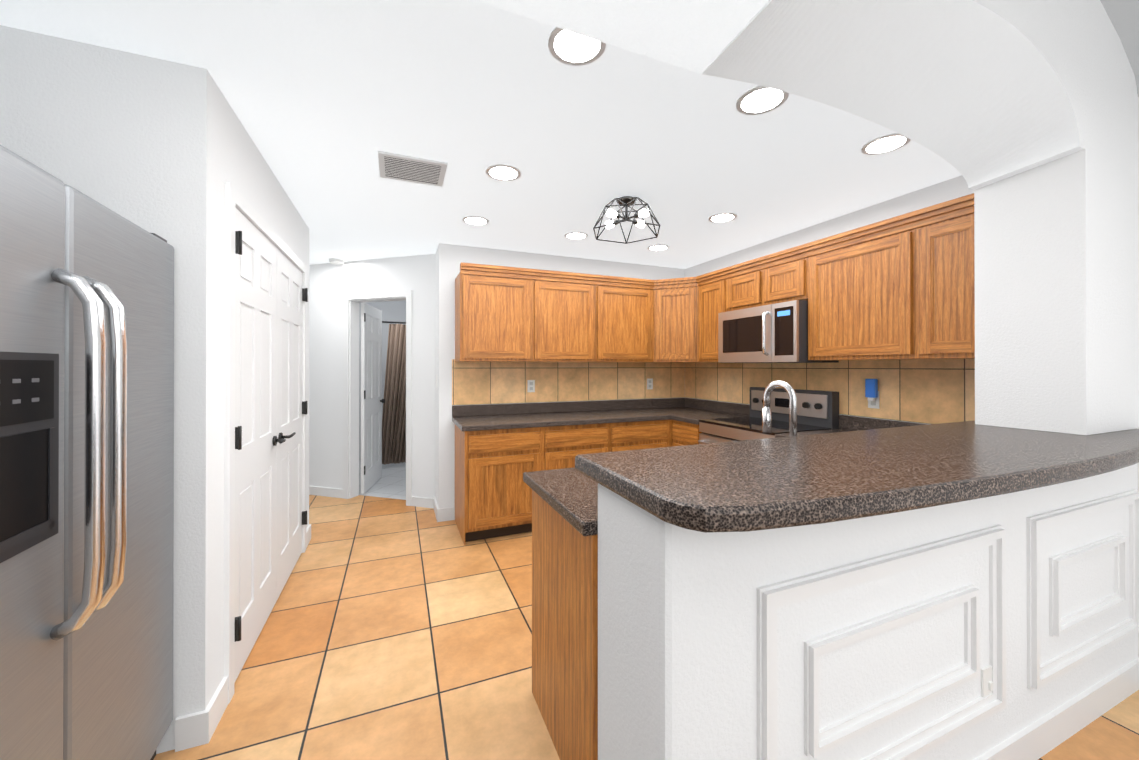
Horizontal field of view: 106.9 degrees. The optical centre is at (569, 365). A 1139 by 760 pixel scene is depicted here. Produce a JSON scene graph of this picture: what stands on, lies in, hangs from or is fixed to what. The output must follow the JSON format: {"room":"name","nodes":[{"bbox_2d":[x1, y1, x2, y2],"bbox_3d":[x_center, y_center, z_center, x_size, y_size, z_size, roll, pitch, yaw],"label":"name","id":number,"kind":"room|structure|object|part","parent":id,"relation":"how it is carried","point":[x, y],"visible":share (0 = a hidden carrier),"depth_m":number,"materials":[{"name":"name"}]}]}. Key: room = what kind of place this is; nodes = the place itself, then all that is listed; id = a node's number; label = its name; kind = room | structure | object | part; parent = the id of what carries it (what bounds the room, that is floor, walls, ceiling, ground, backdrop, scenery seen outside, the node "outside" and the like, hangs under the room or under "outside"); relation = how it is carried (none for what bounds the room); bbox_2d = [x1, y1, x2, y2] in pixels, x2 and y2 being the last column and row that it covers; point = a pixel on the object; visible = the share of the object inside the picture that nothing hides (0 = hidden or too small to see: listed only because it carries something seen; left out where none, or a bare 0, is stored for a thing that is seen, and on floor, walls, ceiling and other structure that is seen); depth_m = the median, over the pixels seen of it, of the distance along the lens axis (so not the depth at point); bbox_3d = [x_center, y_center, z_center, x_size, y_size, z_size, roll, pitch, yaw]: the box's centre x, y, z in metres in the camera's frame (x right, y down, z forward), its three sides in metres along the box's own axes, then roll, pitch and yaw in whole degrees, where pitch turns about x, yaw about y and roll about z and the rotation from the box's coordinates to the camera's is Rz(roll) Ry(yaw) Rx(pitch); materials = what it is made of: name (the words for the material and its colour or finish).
{"room":"kitchen","nodes":[
{"label":"kitchen","id":0,"kind":"room"},
{"bbox_2d":[0,25,151,232],"bbox_3d":[-1.834,0.141,1.404,0.750,2.440,0.150,0,0,-22],"label":"wall","id":1,"kind":"structure","parent":0,"point":[80,113],"depth_m":1.41,"materials":[{"name":"white paint"}]},
{"bbox_2d":[152,57,309,753],"bbox_3d":[-1.741,0.144,2.408,0.120,2.440,1.940,0,0,-22],"label":"wall","id":2,"kind":"structure","parent":0,"point":[165,149],"depth_m":1.53,"materials":[{"name":"white paint"}]},
{"bbox_2d":[234,208,285,682],"bbox_3d":[-1.527,0.339,2.087,0.098,2.024,0.711,0,0,-22],"label":"pantry door","id":3,"kind":"structure","parent":2,"relation":"in","point":[256,440],"depth_m":2.04,"materials":[{"name":"white wood"}]},
{"bbox_2d":[224,182,306,703],"bbox_3d":[-1.725,0.314,2.392,0.138,2.100,1.550,0,0,-22],"label":"door frame","id":4,"kind":"structure","parent":2,"relation":"attached to","point":[234,198],"depth_m":1.72,"materials":[{"name":"white wood"}]},
{"bbox_2d":[276,248,307,600],"bbox_3d":[-1.796,0.341,2.749,0.098,2.024,0.711,0,0,-22],"label":"pantry door","id":5,"kind":"structure","parent":2,"relation":"in","point":[291,515],"depth_m":2.70,"materials":[{"name":"white wood"}]},
{"bbox_2d":[309,254,434,497],"bbox_3d":[-2.782,0.150,4.556,3.220,2.440,0.120,0,0,17],"label":"wall","id":6,"kind":"structure","parent":0,"point":[330,284],"depth_m":4.35,"materials":[{"name":"white paint"}]},
{"bbox_2d":[309,486,433,507],"bbox_3d":[-2.801,1.325,4.489,3.220,0.090,0.014,0,0,17],"label":"baseboard","id":7,"kind":"structure","parent":6,"relation":"attached to","point":[338,493],"depth_m":4.36,"materials":[{"name":"white"}]},
{"bbox_2d":[361,303,384,493],"bbox_3d":[-2.222,0.348,4.794,0.221,2.020,0.675,0,0,-22],"label":"bathroom door","id":8,"kind":"structure","parent":6,"relation":"in","point":[372,400],"depth_m":4.71,"materials":[{"name":"white wood"}]},
{"bbox_2d":[343,290,412,505],"bbox_3d":[-1.912,0.319,4.287,0.820,2.100,0.138,0,0,17],"label":"door frame","id":9,"kind":"structure","parent":6,"relation":"attached to","point":[351,302],"depth_m":4.33,"materials":[{"name":"white wood"}]},
{"bbox_2d":[359,300,405,459],"bbox_3d":[-2.525,0.155,6.397,2.800,2.440,0.120,0,0,-22],"label":"wall","id":10,"kind":"structure","parent":0,"point":[393,311],"depth_m":6.24,"materials":[{"name":"grey paint"}]},
{"bbox_2d":[382,321,405,464],"bbox_3d":[-2.109,0.363,5.772,1.099,1.902,0.131,0,0,-22],"label":"shower curtain","id":11,"kind":"object","parent":10,"relation":"hanging from","point":[394,430],"visible":0.56,"depth_m":5.67,"materials":[{"name":"brown fabric"}]},
{"bbox_2d":[0,0,961,268],"bbox_3d":[-1.684,-1.121,4.179,6.280,0.100,6.830,0,0,-22],"label":"ceiling","id":12,"kind":"structure","parent":0,"point":[326,100],"depth_m":1.95,"materials":[{"name":"white paint"}]},
{"bbox_2d":[329,258,343,264],"bbox_3d":[-2.368,-1.053,4.294,0.140,0.034,0.140,0,0,-22],"label":"smoke detector","id":13,"kind":"object","parent":12,"relation":"attached to","point":[335,261],"visible":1,"depth_m":4.26,"materials":[{"name":"white plastic"}]},
{"bbox_2d":[378,150,447,186],"bbox_3d":[-0.861,-1.069,2.317,0.340,0.014,0.300,0,0,-22],"label":"ceiling vent","id":14,"kind":"object","parent":12,"relation":"in","point":[400,167],"visible":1,"depth_m":2.29,"materials":[{"name":"white metal"}]},
{"bbox_2d":[462,216,488,225],"bbox_3d":[-0.695,-1.070,3.129,0.195,0.007,0.195,0,0,23],"label":"recessed light","id":15,"kind":"object","parent":12,"relation":"in","point":[472,220],"depth_m":3.11,"materials":[{"name":"white"}]},
{"bbox_2d":[486,164,520,180],"bbox_3d":[-0.369,-1.072,2.355,0.195,0.007,0.195,0,0,23],"label":"recessed light","id":16,"kind":"object","parent":12,"relation":"in","point":[501,172],"depth_m":2.34,"materials":[{"name":"white"}]},
{"bbox_2d":[564,232,587,239],"bbox_3d":[0.055,-1.069,3.489,0.195,0.007,0.195,0,0,23],"label":"recessed light","id":17,"kind":"object","parent":12,"relation":"in","point":[571,235],"depth_m":3.47,"materials":[{"name":"white"}]},
{"bbox_2d":[548,27,606,65],"bbox_3d":[0.026,-1.075,1.414,0.195,0.007,0.195,0,0,23],"label":"recessed light","id":18,"kind":"object","parent":12,"relation":"in","point":[569,48],"depth_m":1.43,"materials":[{"name":"white"}]},
{"bbox_2d":[593,196,659,243],"bbox_3d":[0.370,-0.966,2.742,0.477,0.218,0.415,0,0,-22],"label":"ceiling light fixture","id":19,"kind":"object","parent":12,"relation":"attached to","point":[626,202],"visible":1,"depth_m":2.71,"materials":[{"name":"black metal"}]},
{"bbox_2d":[647,244,668,250],"bbox_3d":[0.808,-1.068,3.839,0.195,0.007,0.195,0,0,23],"label":"recessed light","id":20,"kind":"object","parent":12,"relation":"in","point":[659,247],"depth_m":3.82,"materials":[{"name":"white"}]},
{"bbox_2d":[708,213,736,222],"bbox_3d":[1.112,-1.070,3.067,0.195,0.007,0.195,0,0,23],"label":"recessed light","id":21,"kind":"object","parent":12,"relation":"in","point":[721,217],"depth_m":3.05,"materials":[{"name":"white"}]},
{"bbox_2d":[736,85,788,114],"bbox_3d":[0.780,-1.074,1.711,0.195,0.007,0.195,0,0,23],"label":"recessed light","id":22,"kind":"object","parent":12,"relation":"in","point":[758,100],"depth_m":1.71,"materials":[{"name":"white"}]},
{"bbox_2d":[861,133,910,154],"bbox_3d":[1.537,-1.073,2.052,0.195,0.007,0.195,0,0,23],"label":"recessed light","id":23,"kind":"object","parent":12,"relation":"in","point":[894,141],"depth_m":2.04,"materials":[{"name":"white"}]},
{"bbox_2d":[435,243,684,508],"bbox_3d":[-0.001,0.149,4.364,2.620,2.440,0.370,0,0,-22],"label":"wall","id":24,"kind":"structure","parent":0,"point":[449,258],"depth_m":3.75,"materials":[{"name":"white paint"}]},
{"bbox_2d":[434,497,442,521],"bbox_3d":[-1.218,1.312,3.857,0.015,0.112,0.385,0,0,-22],"label":"baseboard","id":25,"kind":"structure","parent":24,"relation":"attached to","point":[438,512],"depth_m":3.69,"materials":[{"name":"white"}]},
{"bbox_2d":[455,265,534,361],"bbox_3d":[-0.669,-0.408,3.707,0.614,0.750,0.339,0,0,-22],"label":"upper cabinet","id":26,"kind":"object","parent":24,"relation":"attached to","point":[495,308],"depth_m":3.56,"materials":[{"name":"brown wood"}]},
{"bbox_2d":[528,380,534,391],"bbox_3d":[-0.364,0.198,4.009,0.070,0.115,0.007,0,0,-22],"label":"electrical outlet plate","id":27,"kind":"object","parent":24,"relation":"attached to","point":[531,383],"depth_m":4.01,"materials":[{"name":"white plastic"}]},
{"bbox_2d":[535,273,594,361],"bbox_3d":[-0.102,-0.407,3.938,0.610,0.750,0.339,0,0,-22],"label":"upper cabinet","id":28,"kind":"object","parent":24,"relation":"attached to","point":[564,306],"depth_m":3.79,"materials":[{"name":"brown wood"}]},
{"bbox_2d":[452,359,683,404],"bbox_3d":[0.111,0.153,4.208,2.490,0.408,0.002,0,0,-22],"label":"tile backsplash","id":29,"kind":"structure","parent":24,"relation":"attached to","point":[473,383],"depth_m":4.13,"materials":[{"name":"beige tile"}]},
{"bbox_2d":[595,277,658,361],"bbox_3d":[0.513,-0.406,4.159,0.696,0.750,0.394,0,0,-22],"label":"upper cabinet","id":30,"kind":"object","parent":24,"relation":"attached to","point":[626,312],"depth_m":4.03,"materials":[{"name":"brown wood"}]},
{"bbox_2d":[647,378,652,388],"bbox_3d":[0.858,0.200,4.508,0.070,0.115,0.007,0,0,-22],"label":"electrical outlet plate","id":31,"kind":"object","parent":24,"relation":"attached to","point":[649,381],"depth_m":4.51,"materials":[{"name":"white plastic"}]},
{"bbox_2d":[153,460,1138,759],"bbox_3d":[-0.006,1.387,2.334,8.000,0.054,11.500,0,0,-22],"label":"floor","id":32,"kind":"structure","parent":0,"point":[395,629],"depth_m":1.97,"materials":[{"name":"tile"}]},
{"bbox_2d":[0,145,173,759],"bbox_3d":[-1.525,0.462,0.907,0.906,1.795,0.964,0,0,-22],"label":"fridge","id":33,"kind":"object","parent":32,"relation":"on","point":[86,454],"visible":1,"depth_m":0.98,"materials":[{"name":"silver metal"}]},
{"bbox_3d":[-1.116,0.195,0.985,0.089,0.819,0.124,0,0,-22],"label":"handle","id":34,"kind":"part","parent":33,"relation":"part of","materials":[{"name":"silver metal"}]},
{"bbox_2d":[455,425,546,545],"bbox_3d":[-0.616,0.933,3.571,0.616,0.868,0.622,0,0,-22],"label":"base cabinet","id":35,"kind":"object","parent":32,"relation":"on","point":[496,495],"depth_m":3.29,"materials":[{"name":"brown wood"}]},
{"bbox_2d":[452,398,718,431],"bbox_3d":[0.243,0.428,3.907,2.507,0.140,0.655,0,0,-22],"label":"countertop","id":36,"kind":"structure","parent":35,"relation":"on","point":[547,414],"depth_m":3.84,"materials":[{"name":"stone"}]},
{"bbox_2d":[527,485,597,759],"bbox_3d":[0.225,0.928,1.610,0.592,0.868,0.615,0,0,-22],"label":"base cabinet","id":37,"kind":"object","parent":32,"relation":"on","point":[564,560],"depth_m":1.42,"materials":[{"name":"brown wood"}]},
{"bbox_2d":[523,418,927,535],"bbox_3d":[1.061,0.423,1.958,2.462,0.140,0.630,0,0,-22],"label":"countertop","id":38,"kind":"structure","parent":37,"relation":"on","point":[570,495],"depth_m":1.57,"materials":[{"name":"stone"}]},
{"bbox_2d":[762,380,796,435],"bbox_3d":[0.929,0.257,1.791,0.145,0.386,0.175,0,0,-22],"label":"faucet","id":39,"kind":"object","parent":38,"relation":"on","point":[766,409],"visible":0.71,"depth_m":1.76,"materials":[{"name":"silver metal"}]},
{"bbox_2d":[839,415,865,421],"bbox_3d":[1.721,0.425,2.758,0.636,0.140,0.351,0,0,-22],"label":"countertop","id":40,"kind":"structure","parent":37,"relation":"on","point":[842,418],"depth_m":2.98,"materials":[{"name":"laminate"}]},
{"bbox_2d":[547,423,610,469],"bbox_3d":[-0.048,0.934,3.803,0.610,0.868,0.622,0,0,-22],"label":"base cabinet","id":41,"kind":"object","parent":32,"relation":"on","point":[564,443],"depth_m":3.51,"materials":[{"name":"brown wood"}]},
{"bbox_2d":[611,420,662,451],"bbox_3d":[0.506,0.934,4.029,0.588,0.868,0.622,0,0,-22],"label":"base cabinet","id":42,"kind":"object","parent":32,"relation":"on","point":[625,436],"depth_m":3.74,"materials":[{"name":"brown wood"}]},
{"bbox_2d":[675,420,701,445],"bbox_3d":[1.294,0.934,3.819,0.623,0.868,0.401,0,0,-22],"label":"base cabinet","id":43,"kind":"object","parent":32,"relation":"on","point":[685,433],"depth_m":3.69,"materials":[{"name":"brown wood"}]},
{"bbox_2d":[672,402,749,424],"bbox_3d":[1.297,0.428,3.797,0.636,0.140,0.345,0,0,-22],"label":"countertop","id":44,"kind":"structure","parent":43,"relation":"on","point":[688,412],"depth_m":4.01,"materials":[{"name":"stone"}]},
{"bbox_2d":[698,387,838,443],"bbox_3d":[1.482,0.779,3.266,0.689,1.175,0.762,0,0,-22],"label":"range","id":45,"kind":"object","parent":32,"relation":"on","point":[817,410],"visible":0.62,"depth_m":3.21,"materials":[{"name":"silver metal"}]},
{"bbox_2d":[474,0,1137,759],"bbox_3d":[0.258,-0.240,1.107,4.601,3.200,0.340,0,0,-22],"label":"wall","id":46,"kind":"structure","parent":0,"point":[677,642],"depth_m":1.27,"materials":[{"name":"white paint"}]},
{"bbox_2d":[575,421,1138,532],"bbox_3d":[1.270,0.296,1.454,2.457,0.050,0.639,0,0,-22],"label":"countertop","id":47,"kind":"structure","parent":46,"relation":"on","point":[761,484],"depth_m":1.10,"materials":[{"name":"stone"}]},
{"bbox_2d":[757,489,1138,759],"bbox_3d":[1.428,0.821,1.386,2.120,0.590,0.022,0,0,-22],"label":"trim","id":48,"kind":"structure","parent":46,"relation":"attached to","point":[772,598],"depth_m":1.28,"materials":[{"name":"white"}]},
{"bbox_2d":[981,665,992,697],"bbox_3d":[1.353,1.031,1.359,0.070,0.115,0.012,0,0,-22],"label":"electrical outlet plate","id":49,"kind":"object","parent":46,"relation":"attached to","point":[986,682],"depth_m":1.35,"materials":[{"name":"white plastic"}]},
{"bbox_2d":[974,657,1138,759],"bbox_3d":[1.313,1.305,1.342,2.425,0.112,0.015,0,0,-22],"label":"baseboard","id":50,"kind":"structure","parent":46,"relation":"attached to","point":[1051,729],"depth_m":1.54,"materials":[{"name":"white"}]},
{"bbox_2d":[685,97,1138,656],"bbox_3d":[2.669,-0.239,1.485,0.150,3.200,7.900,0,0,-22],"label":"wall","id":51,"kind":"structure","parent":0,"point":[943,191],"depth_m":2.94,"materials":[{"name":"white paint"}]},
{"bbox_2d":[659,278,690,362],"bbox_3d":[1.109,-0.406,4.280,0.620,0.750,0.620,0,0,-22],"label":"upper cabinet","id":52,"kind":"object","parent":51,"relation":"attached to","point":[674,293],"depth_m":4.06,"materials":[{"name":"brown wood"}]},
{"bbox_2d":[691,273,726,361],"bbox_3d":[1.392,-0.407,3.887,0.394,0.750,0.441,0,0,-22],"label":"upper cabinet","id":53,"kind":"object","parent":51,"relation":"attached to","point":[709,293],"depth_m":3.86,"materials":[{"name":"brown wood"}]},
{"bbox_2d":[727,261,758,311],"bbox_3d":[1.573,-0.623,3.515,0.339,0.320,0.385,0,0,-22],"label":"upper cabinet","id":54,"kind":"object","parent":51,"relation":"attached to","point":[742,284],"depth_m":3.45,"materials":[{"name":"brown wood"}]},
{"bbox_2d":[759,249,806,305],"bbox_3d":[1.718,-0.624,3.159,0.339,0.320,0.385,0,0,-22],"label":"upper cabinet","id":55,"kind":"object","parent":51,"relation":"attached to","point":[781,279],"depth_m":3.09,"materials":[{"name":"brown wood"}]},
{"bbox_2d":[718,300,838,362],"bbox_3d":[1.583,-0.234,3.310,0.471,0.430,0.760,0,0,-22],"label":"microwave","id":56,"kind":"object","parent":55,"relation":"attached to","point":[775,333],"visible":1,"depth_m":3.10,"materials":[{"name":"silver metal"}]},
{"bbox_2d":[684,359,974,423],"bbox_3d":[1.800,0.151,3.410,0.003,0.408,2.756,0,0,-22],"label":"tile backsplash","id":57,"kind":"structure","parent":51,"relation":"attached to","point":[932,391],"depth_m":2.86,"materials":[{"name":"beige tile"}]},
{"bbox_2d":[807,221,910,359],"bbox_3d":[1.930,-0.410,2.640,0.339,0.750,0.735,0,0,-22],"label":"upper cabinet","id":58,"kind":"object","parent":51,"relation":"attached to","point":[900,287],"depth_m":2.57,"materials":[{"name":"brown wood"}]},
{"bbox_2d":[865,379,879,408],"bbox_3d":[2.018,0.189,2.817,0.043,0.198,0.070,0,0,-22],"label":"electrical outlet","id":59,"kind":"object","parent":51,"relation":"attached to","point":[871,389],"depth_m":2.80,"materials":[{"name":"blue plastic"}]},
{"bbox_3d":[2.034,0.230,2.824,0.008,0.115,0.070,0,0,-22],"label":"electrical outlet plate","id":60,"kind":"part","parent":59,"relation":"part of","materials":[{"name":"white plastic"}]},
{"bbox_2d":[911,201,974,358],"bbox_3d":[2.101,-0.412,2.220,0.339,0.750,0.321,0,0,-22],"label":"upper cabinet","id":61,"kind":"object","parent":51,"relation":"attached to","point":[942,243],"depth_m":2.19,"materials":[{"name":"brown wood"}]},
{"bbox_2d":[974,149,1138,434],"bbox_3d":[2.161,-0.283,1.883,0.490,1.109,0.340,0,0,-22],"label":"column","id":62,"kind":"structure","parent":0,"point":[1056,243],"depth_m":1.75,"materials":[{"name":"white paint"}]},
{"bbox_2d":[1100,0,1138,96],"bbox_3d":[0.459,-1.441,-1.329,6.090,0.610,4.350,0,0,-22],"label":"ceiling","id":63,"kind":"structure","parent":0,"point":[1123,15],"depth_m":1.71,"materials":[{"name":"grey paint"}]}
]}

